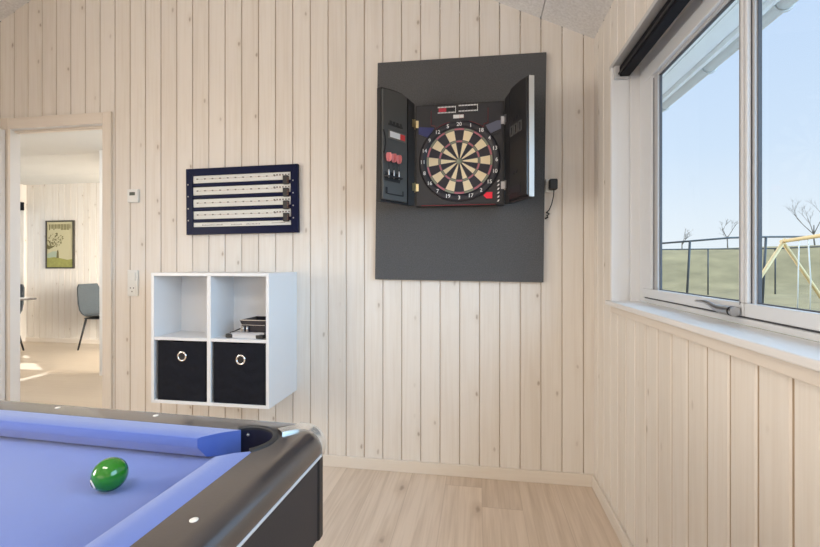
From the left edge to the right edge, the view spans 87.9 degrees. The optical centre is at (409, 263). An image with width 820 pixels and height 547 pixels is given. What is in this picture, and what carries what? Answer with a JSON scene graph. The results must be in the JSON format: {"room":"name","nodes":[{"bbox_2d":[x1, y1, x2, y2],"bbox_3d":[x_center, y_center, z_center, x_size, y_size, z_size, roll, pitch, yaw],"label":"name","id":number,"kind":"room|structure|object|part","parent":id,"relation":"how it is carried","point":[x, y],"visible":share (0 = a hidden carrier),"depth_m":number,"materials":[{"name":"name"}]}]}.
{"room":"game room","nodes":[
{"label":"game room","id":0,"kind":"room"},
{"bbox_2d":[20,184,25,341],"bbox_3d":[-6.064,-0.011,4.920,0.120,2.350,3.000,0,0,9],"label":"wall","id":1,"kind":"structure","parent":0,"point":[22,187],"depth_m":6.36,"materials":[{"name":"brown wood"}]},
{"bbox_2d":[20,202,23,209],"bbox_3d":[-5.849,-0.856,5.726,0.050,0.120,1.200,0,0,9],"label":"hinge","id":2,"kind":"object","parent":1,"relation":"attached to","point":[21,203],"visible":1,"depth_m":6.28,"materials":[{"name":"black metal"}]},
{"bbox_2d":[20,130,101,184],"bbox_3d":[-3.822,-1.211,4.612,4.805,0.050,3.100,0,0,9],"label":"ceiling","id":3,"kind":"structure","parent":0,"point":[71,157],"depth_m":4.78,"materials":[{"name":"white paint"}]},
{"bbox_2d":[26,183,98,339],"bbox_3d":[-3.486,-0.011,6.077,4.605,2.350,0.100,0,0,9],"label":"wall","id":4,"kind":"structure","parent":0,"point":[55,313],"depth_m":6.30,"materials":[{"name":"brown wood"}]},
{"bbox_2d":[45,220,74,267],"bbox_3d":[-5.173,-0.287,6.284,0.484,0.707,0.024,0,0,9],"label":"framed poster","id":5,"kind":"object","parent":4,"relation":"attached to","point":[59,235],"visible":1,"depth_m":6.28,"materials":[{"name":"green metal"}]},
{"bbox_2d":[26,337,98,343],"bbox_3d":[-3.545,1.132,6.029,4.505,0.064,0.014,0,0,9],"label":"baseboard","id":6,"kind":"structure","parent":4,"relation":"attached to","point":[28,339],"depth_m":6.28,"materials":[{"name":"brown wood"}]},
{"bbox_2d":[99,150,101,375],"bbox_3d":[-2.393,-0.011,4.332,1.695,2.350,0.080,0,0,9],"label":"wall partition","id":7,"kind":"structure","parent":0,"point":[100,151],"depth_m":4.42,"materials":[{"name":"white paint"}]},
{"bbox_2d":[0,0,593,473],"bbox_3d":[-1.328,-0.564,2.618,4.650,3.456,0.050,0,0,9],"label":"wall","id":8,"kind":"structure","parent":0,"point":[477,373],"depth_m":2.45,"materials":[{"name":"brown wood"}]},
{"bbox_2d":[0,111,112,408],"bbox_3d":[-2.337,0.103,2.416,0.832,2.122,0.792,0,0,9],"label":"door frame","id":9,"kind":"structure","parent":8,"relation":"in","point":[11,129],"depth_m":2.77,"materials":[{"name":"brown wood"}]},
{"bbox_3d":[-2.280,-0.914,2.767,0.712,0.084,0.076,0,0,9],"label":"head casing","id":10,"kind":"part","parent":9,"relation":"part of","materials":[{"name":"brown wood"}]},
{"bbox_2d":[127,270,138,295],"bbox_3d":[-1.728,0.119,2.647,0.072,0.162,0.018,0,0,9],"label":"light switch","id":11,"kind":"object","parent":8,"relation":"attached to","point":[132,275],"visible":1,"depth_m":2.64,"materials":[{"name":"white plastic"}]},
{"bbox_2d":[128,284,135,293],"bbox_3d":[-1.728,0.158,2.643,0.052,0.062,0.004,0,0,9],"label":"socket","id":12,"kind":"object","parent":11,"relation":"attached to","point":[131,287],"depth_m":2.64,"materials":[{"name":"white plastic"}]},
{"bbox_2d":[127,189,139,202],"bbox_3d":[-1.722,-0.424,2.646,0.076,0.082,0.019,0,0,9],"label":"thermostat","id":13,"kind":"object","parent":8,"relation":"attached to","point":[133,195],"visible":1,"depth_m":2.64,"materials":[{"name":"white plastic"}]},
{"bbox_2d":[151,272,296,408],"bbox_3d":[-1.019,0.392,2.373,0.671,0.691,0.336,0,0,9],"label":"cube shelf","id":14,"kind":"object","parent":8,"relation":"attached to","point":[185,306],"visible":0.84,"depth_m":2.31,"materials":[{"name":"white laminate"}]},
{"bbox_3d":[-1.342,0.392,2.425,0.017,0.691,0.336,0,0,9],"label":"panel","id":15,"kind":"part","parent":14,"relation":"part of","materials":[{"name":"white plastic"}]},
{"bbox_2d":[158,340,206,401],"bbox_3d":[-1.188,0.564,2.332,0.277,0.313,0.210,0,0,9],"label":"storage bin","id":16,"kind":"object","parent":14,"relation":"in","point":[182,365],"visible":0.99,"depth_m":2.23,"materials":[{"name":"black fabric"}]},
{"bbox_3d":[-1.019,0.729,2.373,0.637,0.017,0.336,0,0,9],"label":"panel","id":17,"kind":"part","parent":14,"relation":"part of","materials":[{"name":"white plastic"}]},
{"bbox_3d":[-1.019,0.054,2.373,0.637,0.017,0.336,0,0,9],"label":"panel","id":18,"kind":"part","parent":14,"relation":"part of","materials":[{"name":"white plastic"}]},
{"bbox_3d":[-1.012,0.392,2.419,0.637,0.657,0.008,0,0,9],"label":"panel","id":19,"kind":"part","parent":14,"relation":"part of","materials":[{"name":"white plastic"}]},
{"bbox_2d":[214,342,265,404],"bbox_3d":[-0.863,0.564,2.280,0.288,0.313,0.210,0,0,9],"label":"storage bin","id":20,"kind":"object","parent":14,"relation":"on","point":[239,368],"visible":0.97,"depth_m":2.18,"materials":[{"name":"black fabric"}]},
{"bbox_2d":[226,330,265,338],"bbox_3d":[-0.839,0.370,2.280,0.220,0.034,0.172,0,0,13],"label":"case","id":21,"kind":"object","parent":14,"relation":"on","point":[237,334],"visible":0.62,"depth_m":2.20,"materials":[{"name":"silver metal"}]},
{"bbox_3d":[-0.835,0.358,2.278,0.205,0.010,0.145,0,0,13],"label":"lid","id":22,"kind":"part","parent":21,"relation":"part of","materials":[{"name":"grey plastic"}]},
{"bbox_2d":[240,316,265,332],"bbox_3d":[-0.795,0.321,2.267,0.158,0.064,0.175,0,0,11],"label":"tray","id":23,"kind":"object","parent":21,"relation":"on","point":[257,323],"visible":0.78,"depth_m":2.19,"materials":[{"name":"black plastic"}]},
{"bbox_3d":[-0.697,0.392,2.321,0.017,0.691,0.336,0,0,9],"label":"panel","id":24,"kind":"part","parent":14,"relation":"part of","materials":[{"name":"white plastic"}]},
{"bbox_2d":[186,164,299,234],"bbox_3d":[-1.000,-0.378,2.519,0.714,0.397,0.041,-1,0,9],"label":"board","id":25,"kind":"object","parent":8,"relation":"attached to","point":[263,198],"visible":1,"depth_m":2.52,"materials":[{"name":"blue paint"}]},
{"bbox_3d":[-0.998,-0.261,2.521,0.628,0.016,0.012,-1,0,9],"label":"slide rail","id":26,"kind":"part","parent":25,"relation":"part of","materials":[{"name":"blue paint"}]},
{"bbox_3d":[-0.999,-0.333,2.522,0.628,0.016,0.012,-1,0,9],"label":"slide rail","id":27,"kind":"part","parent":25,"relation":"part of","materials":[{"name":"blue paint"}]},
{"bbox_3d":[-1.000,-0.406,2.522,0.628,0.016,0.012,-1,0,9],"label":"slide rail","id":28,"kind":"part","parent":25,"relation":"part of","materials":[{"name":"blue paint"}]},
{"bbox_3d":[-1.000,-0.477,2.522,0.628,0.016,0.012,-1,0,9],"label":"slide rail","id":29,"kind":"part","parent":25,"relation":"part of","materials":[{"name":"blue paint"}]},
{"bbox_2d":[323,454,594,486],"bbox_3d":[-0.455,1.132,2.446,2.871,0.064,0.014,0,0,9],"label":"baseboard","id":30,"kind":"structure","parent":8,"relation":"attached to","point":[445,469],"depth_m":2.32,"materials":[{"name":"brown wood"}]},
{"bbox_2d":[375,52,545,281],"bbox_3d":[0.263,-0.516,2.325,0.913,1.215,0.022,1,0,9],"label":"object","id":31,"kind":"object","parent":8,"relation":"attached to","point":[505,243],"visible":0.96,"depth_m":2.31,"materials":[{"name":"grey fabric"}]},
{"bbox_2d":[377,75,533,207],"bbox_3d":[0.229,-0.599,2.174,0.762,0.579,0.307,0,0,9],"label":"cabinet","id":32,"kind":"object","parent":31,"relation":"attached to","point":[460,146],"visible":0.99,"depth_m":2.23,"materials":[{"name":"black plastic"}]},
{"bbox_2d":[386,152,391,177],"bbox_3d":[-0.104,-0.481,2.107,0.028,0.146,0.028,0,0,-3],"label":"dart","id":33,"kind":"object","parent":32,"relation":"in","point":[388,154],"visible":1,"depth_m":2.10,"materials":[{"name":"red plastic"}]},
{"bbox_3d":[-0.073,-0.600,2.204,0.026,0.577,0.246,0,0,42],"label":"cabinet door","id":34,"kind":"part","parent":32,"relation":"part of","materials":[{"name":"black plastic"}]},
{"bbox_2d":[391,154,396,178],"bbox_3d":[-0.080,-0.481,2.134,0.028,0.146,0.028,0,0,-3],"label":"dart","id":35,"kind":"object","parent":32,"relation":"in","point":[394,156],"visible":0.95,"depth_m":2.13,"materials":[{"name":"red plastic"}]},
{"bbox_3d":[-0.079,-0.600,2.169,0.012,0.557,0.178,0,0,42],"label":"panel","id":36,"kind":"part","parent":32,"relation":"part of","materials":[{"name":"grey plastic"}]},
{"bbox_2d":[386,187,403,196],"bbox_3d":[-0.077,-0.366,2.159,0.004,0.035,0.130,0,0,42],"label":"tray","id":37,"kind":"object","parent":32,"relation":"on","point":[390,191],"depth_m":2.16,"materials":[{"name":"black plastic"}]},
{"bbox_2d":[397,155,401,179],"bbox_3d":[-0.056,-0.481,2.161,0.028,0.146,0.028,0,0,-3],"label":"dart","id":38,"kind":"object","parent":32,"relation":"in","point":[399,157],"visible":0.96,"depth_m":2.16,"materials":[{"name":"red plastic"}]},
{"bbox_3d":[0.261,-0.582,2.256,0.453,0.528,0.004,0,0,9],"label":"plate","id":39,"kind":"part","parent":32,"relation":"part of","materials":[{"name":"grey plastic"}]},
{"bbox_2d":[510,119,521,136],"bbox_3d":[0.516,-0.661,2.074,0.004,0.051,0.122,0,0,-12],"label":"tray","id":40,"kind":"object","parent":32,"relation":"on","point":[517,123],"depth_m":2.06,"materials":[{"name":"black plastic"}]},
{"bbox_3d":[0.527,-0.600,2.058,0.012,0.557,0.178,0,0,-12],"label":"panel","id":41,"kind":"part","parent":32,"relation":"part of","materials":[{"name":"black plastic"}]},
{"bbox_3d":[0.539,-0.600,2.092,0.026,0.577,0.246,0,0,-12],"label":"cabinet door","id":42,"kind":"part","parent":32,"relation":"part of","materials":[{"name":"black plastic"}]},
{"bbox_2d":[545,179,555,192],"bbox_3d":[0.744,-0.414,2.250,0.054,0.070,0.022,0,0,9],"label":"socket","id":43,"kind":"object","parent":8,"relation":"attached to","point":[547,190],"depth_m":2.24,"materials":[{"name":"white plastic"}]},
{"bbox_2d":[545,179,557,218],"bbox_3d":[0.741,-0.343,2.230,0.058,0.212,0.062,0,0,9],"label":"power adapter","id":44,"kind":"object","parent":8,"relation":"attached to","point":[551,185],"visible":1,"depth_m":2.22,"materials":[{"name":"black plastic"}]},
{"bbox_2d":[0,0,613,38],"bbox_3d":[-1.746,-1.748,-0.151,4.600,1.139,5.550,0,0,9],"label":"ceiling","id":45,"kind":"structure","parent":0,"point":[585,17],"depth_m":2.16,"materials":[{"name":"white paint"}]},
{"bbox_2d":[20,342,621,546],"bbox_3d":[-2.953,1.224,1.637,7.550,0.120,8.900,0,0,9],"label":"floor","id":46,"kind":"structure","parent":0,"point":[362,507],"depth_m":2.06,"materials":[{"name":"brown wood"}]},
{"bbox_2d":[20,284,24,350],"bbox_3d":[-5.426,0.720,5.579,0.450,0.892,0.521,0,0,5],"label":"dining chair","id":47,"kind":"object","parent":46,"relation":"on","point":[22,288],"visible":0.17,"depth_m":5.73,"materials":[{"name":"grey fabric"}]},
{"bbox_2d":[20,297,36,300],"bbox_3d":[-5.282,0.793,4.491,0.990,0.748,1.800,0,0,9],"label":"dining table","id":48,"kind":"object","parent":46,"relation":"on","point":[21,298],"visible":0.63,"depth_m":5.21,"materials":[{"name":"grey"}]},
{"bbox_2d":[77,283,98,349],"bbox_3d":[-4.304,0.720,5.932,0.521,0.892,0.450,0,0,4],"label":"dining chair","id":49,"kind":"object","parent":46,"relation":"on","point":[87,294],"visible":0.52,"depth_m":5.88,"materials":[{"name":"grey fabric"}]},
{"bbox_3d":[-4.440,0.954,5.757,0.112,0.425,0.028,0,0,-32],"label":"leg","id":50,"kind":"part","parent":49,"relation":"part of","materials":[{"name":"black metal"}]},
{"bbox_2d":[0,400,325,546],"bbox_3d":[-0.958,0.737,-0.070,1.224,0.855,2.124,0,0,11],"label":"pool table","id":51,"kind":"object","parent":46,"relation":"on","point":[191,481],"visible":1,"depth_m":0.70,"materials":[{"name":"blue fabric"}]},
{"bbox_2d":[90,457,128,491],"bbox_3d":[-0.483,0.338,0.684,0.051,0.051,0.051,0,0,9],"label":"ball","id":52,"kind":"object","parent":51,"relation":"on","point":[110,473],"visible":1,"depth_m":0.67,"materials":[{"name":"green plastic"}]},
{"bbox_2d":[0,410,240,456],"bbox_3d":[-0.771,0.337,0.869,0.908,0.050,0.051,0,0,11],"label":"cushion","id":53,"kind":"object","parent":51,"relation":"on","point":[36,431],"depth_m":0.82,"materials":[{"name":"blue fabric"}]},
{"bbox_2d":[85,451,250,546],"bbox_3d":[-0.465,0.337,-0.168,0.051,0.050,1.810,0,0,11],"label":"cushion","id":54,"kind":"object","parent":51,"relation":"on","point":[135,530],"depth_m":0.55,"materials":[{"name":"blue fabric"}]},
{"bbox_3d":[-0.181,0.443,0.818,0.022,0.171,0.022,0,0,11],"label":"corner post","id":55,"kind":"part","parent":51,"relation":"part of","materials":[{"name":"black plastic"}]},
{"bbox_2d":[594,0,819,546],"bbox_3d":[0.598,-0.007,-0.501,0.140,2.343,5.600,0,0,9],"label":"wall","id":56,"kind":"structure","parent":0,"point":[696,445],"depth_m":1.26,"materials":[{"name":"brown wood"}]},
{"bbox_2d":[592,475,633,546],"bbox_3d":[0.517,1.132,-0.520,0.014,0.064,5.536,0,0,9],"label":"baseboard","id":57,"kind":"structure","parent":56,"relation":"attached to","point":[617,526],"depth_m":1.89,"materials":[{"name":"brown wood"}]},
{"bbox_2d":[605,0,819,387],"bbox_3d":[0.762,-0.339,0.612,0.172,1.109,2.650,0,0,9],"label":"window","id":58,"kind":"structure","parent":56,"relation":"in","point":[635,101],"depth_m":1.36,"materials":[{"name":"grey"}]},
{"bbox_2d":[614,0,689,79],"bbox_3d":[0.735,-0.845,0.640,0.062,0.056,2.516,0,0,9],"label":"roller blind","id":59,"kind":"object","parent":58,"relation":"attached to","point":[671,9],"visible":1,"depth_m":1.55,"materials":[{"name":"black"}]},
{"bbox_3d":[0.963,-0.343,1.480,0.037,0.966,0.702,0,0,9],"label":"sash","id":60,"kind":"part","parent":58,"relation":"part of","materials":[{"name":"white paint"}]},
{"bbox_3d":[0.746,0.174,0.615,0.138,0.020,2.650,0,0,9],"label":"sill","id":61,"kind":"part","parent":58,"relation":"part of","materials":[{"name":"white wood"}]},
{"bbox_3d":[0.699,0.200,0.612,0.017,0.032,2.610,0,0,9],"label":"apron trim","id":62,"kind":"part","parent":58,"relation":"part of","materials":[{"name":"white wood"}]},
{"bbox_3d":[0.885,0.124,1.227,0.038,0.033,0.178,0,0,9],"label":"handle","id":63,"kind":"part","parent":58,"relation":"part of","materials":[{"name":"silver metal"}]},
{"bbox_3d":[0.770,-0.343,0.272,0.037,0.966,1.734,0,0,9],"label":"sash","id":64,"kind":"part","parent":58,"relation":"part of","materials":[{"name":"white paint"}]},
{"bbox_2d":[662,0,779,102],"bbox_3d":[1.200,-1.166,1.226,0.498,0.140,9.200,0,0,9],"label":"roof overhang","id":65,"kind":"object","parent":56,"relation":"attached to","point":[724,30],"depth_m":2.20,"materials":[{"name":"white paint"}]},
{"bbox_2d":[662,0,798,111],"bbox_3d":[1.501,-1.094,1.279,0.090,0.057,8.800,0,0,9],"label":"rain gutter","id":66,"kind":"object","parent":56,"relation":"attached to","point":[783,6],"visible":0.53,"depth_m":2.24,"materials":[{"name":"grey"}]},
{"label":"outside","id":67,"kind":"structure","parent":0,"visible":0},
{"bbox_2d":[650,245,819,342],"bbox_3d":[33.533,0.184,14.889,60.000,2.380,80.000,0,0,9],"label":"terrain","id":68,"kind":"structure","parent":67,"point":[723,264],"depth_m":20.49,"materials":[{"name":"green plant"}]},
{"bbox_2d":[681,227,692,248],"bbox_3d":[18.974,-1.629,29.140,0.894,1.789,0.552,0,0,-21],"label":"bare tree","id":69,"kind":"object","parent":68,"relation":"on","point":[684,227],"visible":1,"depth_m":29.25,"materials":[{"name":"grey plant"}]},
{"bbox_2d":[719,219,736,247],"bbox_3d":[22.531,-1.988,29.760,0.895,2.508,1.689,0,0,-11],"label":"bare tree","id":70,"kind":"object","parent":68,"relation":"on","point":[730,219],"visible":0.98,"depth_m":29.98,"materials":[{"name":"grey plant"}]},
{"bbox_2d":[662,236,819,302],"bbox_3d":[11.015,0.267,15.061,8.920,2.158,5.889,0,0,-8],"label":"enclosure","id":71,"kind":"object","parent":68,"relation":"on","point":[765,248],"visible":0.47,"depth_m":12.03,"materials":[{"name":"grey metal"}]},
{"bbox_3d":[7.856,0.349,12.010,0.164,1.993,0.064,0,0,9],"label":"post","id":72,"kind":"part","parent":71,"relation":"part of","materials":[{"name":"grey metal"}]},
{"bbox_3d":[12.623,0.344,18.002,0.052,1.960,0.052,0,0,-13],"label":"post","id":73,"kind":"part","parent":71,"relation":"part of","materials":[{"name":"grey metal"}]},
{"bbox_3d":[11.017,-0.671,15.062,8.918,0.282,5.889,0,0,-8],"label":"rail","id":74,"kind":"part","parent":71,"relation":"part of","materials":[{"name":"grey metal"}]},
{"bbox_3d":[10.003,0.289,12.011,0.164,2.113,0.064,0,0,9],"label":"post","id":75,"kind":"part","parent":71,"relation":"part of","materials":[{"name":"grey metal"}]},
{"bbox_3d":[15.033,0.344,17.495,0.052,1.960,0.052,0,0,32],"label":"post","id":76,"kind":"part","parent":71,"relation":"part of","materials":[{"name":"grey metal"}]},
{"bbox_2d":[762,234,819,298],"bbox_3d":[8.070,0.320,7.874,2.401,2.054,5.394,0,0,19],"label":"swing set","id":77,"kind":"object","parent":68,"relation":"on","point":[783,243],"visible":0.64,"depth_m":9.96,"materials":[{"name":"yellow wood"}]},
{"bbox_3d":[8.189,0.369,9.976,1.302,1.953,0.084,0,0,0],"label":"leg","id":78,"kind":"part","parent":77,"relation":"part of","materials":[{"name":"yellow wood"}]},
{"bbox_3d":[9.398,0.384,10.001,1.361,1.925,0.084,0,0,0],"label":"leg","id":79,"kind":"part","parent":77,"relation":"part of","materials":[{"name":"yellow wood"}]},
{"bbox_2d":[797,239,810,309],"bbox_3d":[8.533,0.264,9.218,0.180,1.601,0.440,0,0,9],"label":"swing","id":80,"kind":"object","parent":77,"relation":"hanging from","point":[807,239],"visible":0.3,"depth_m":9.05,"materials":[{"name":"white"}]},
{"bbox_2d":[784,197,819,244],"bbox_3d":[24.468,-2.435,25.806,1.303,3.508,2.757,0,0,-44],"label":"bare tree","id":81,"kind":"object","parent":68,"relation":"on","point":[813,229],"visible":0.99,"depth_m":25.98,"materials":[{"name":"grey plant"}]}
]}

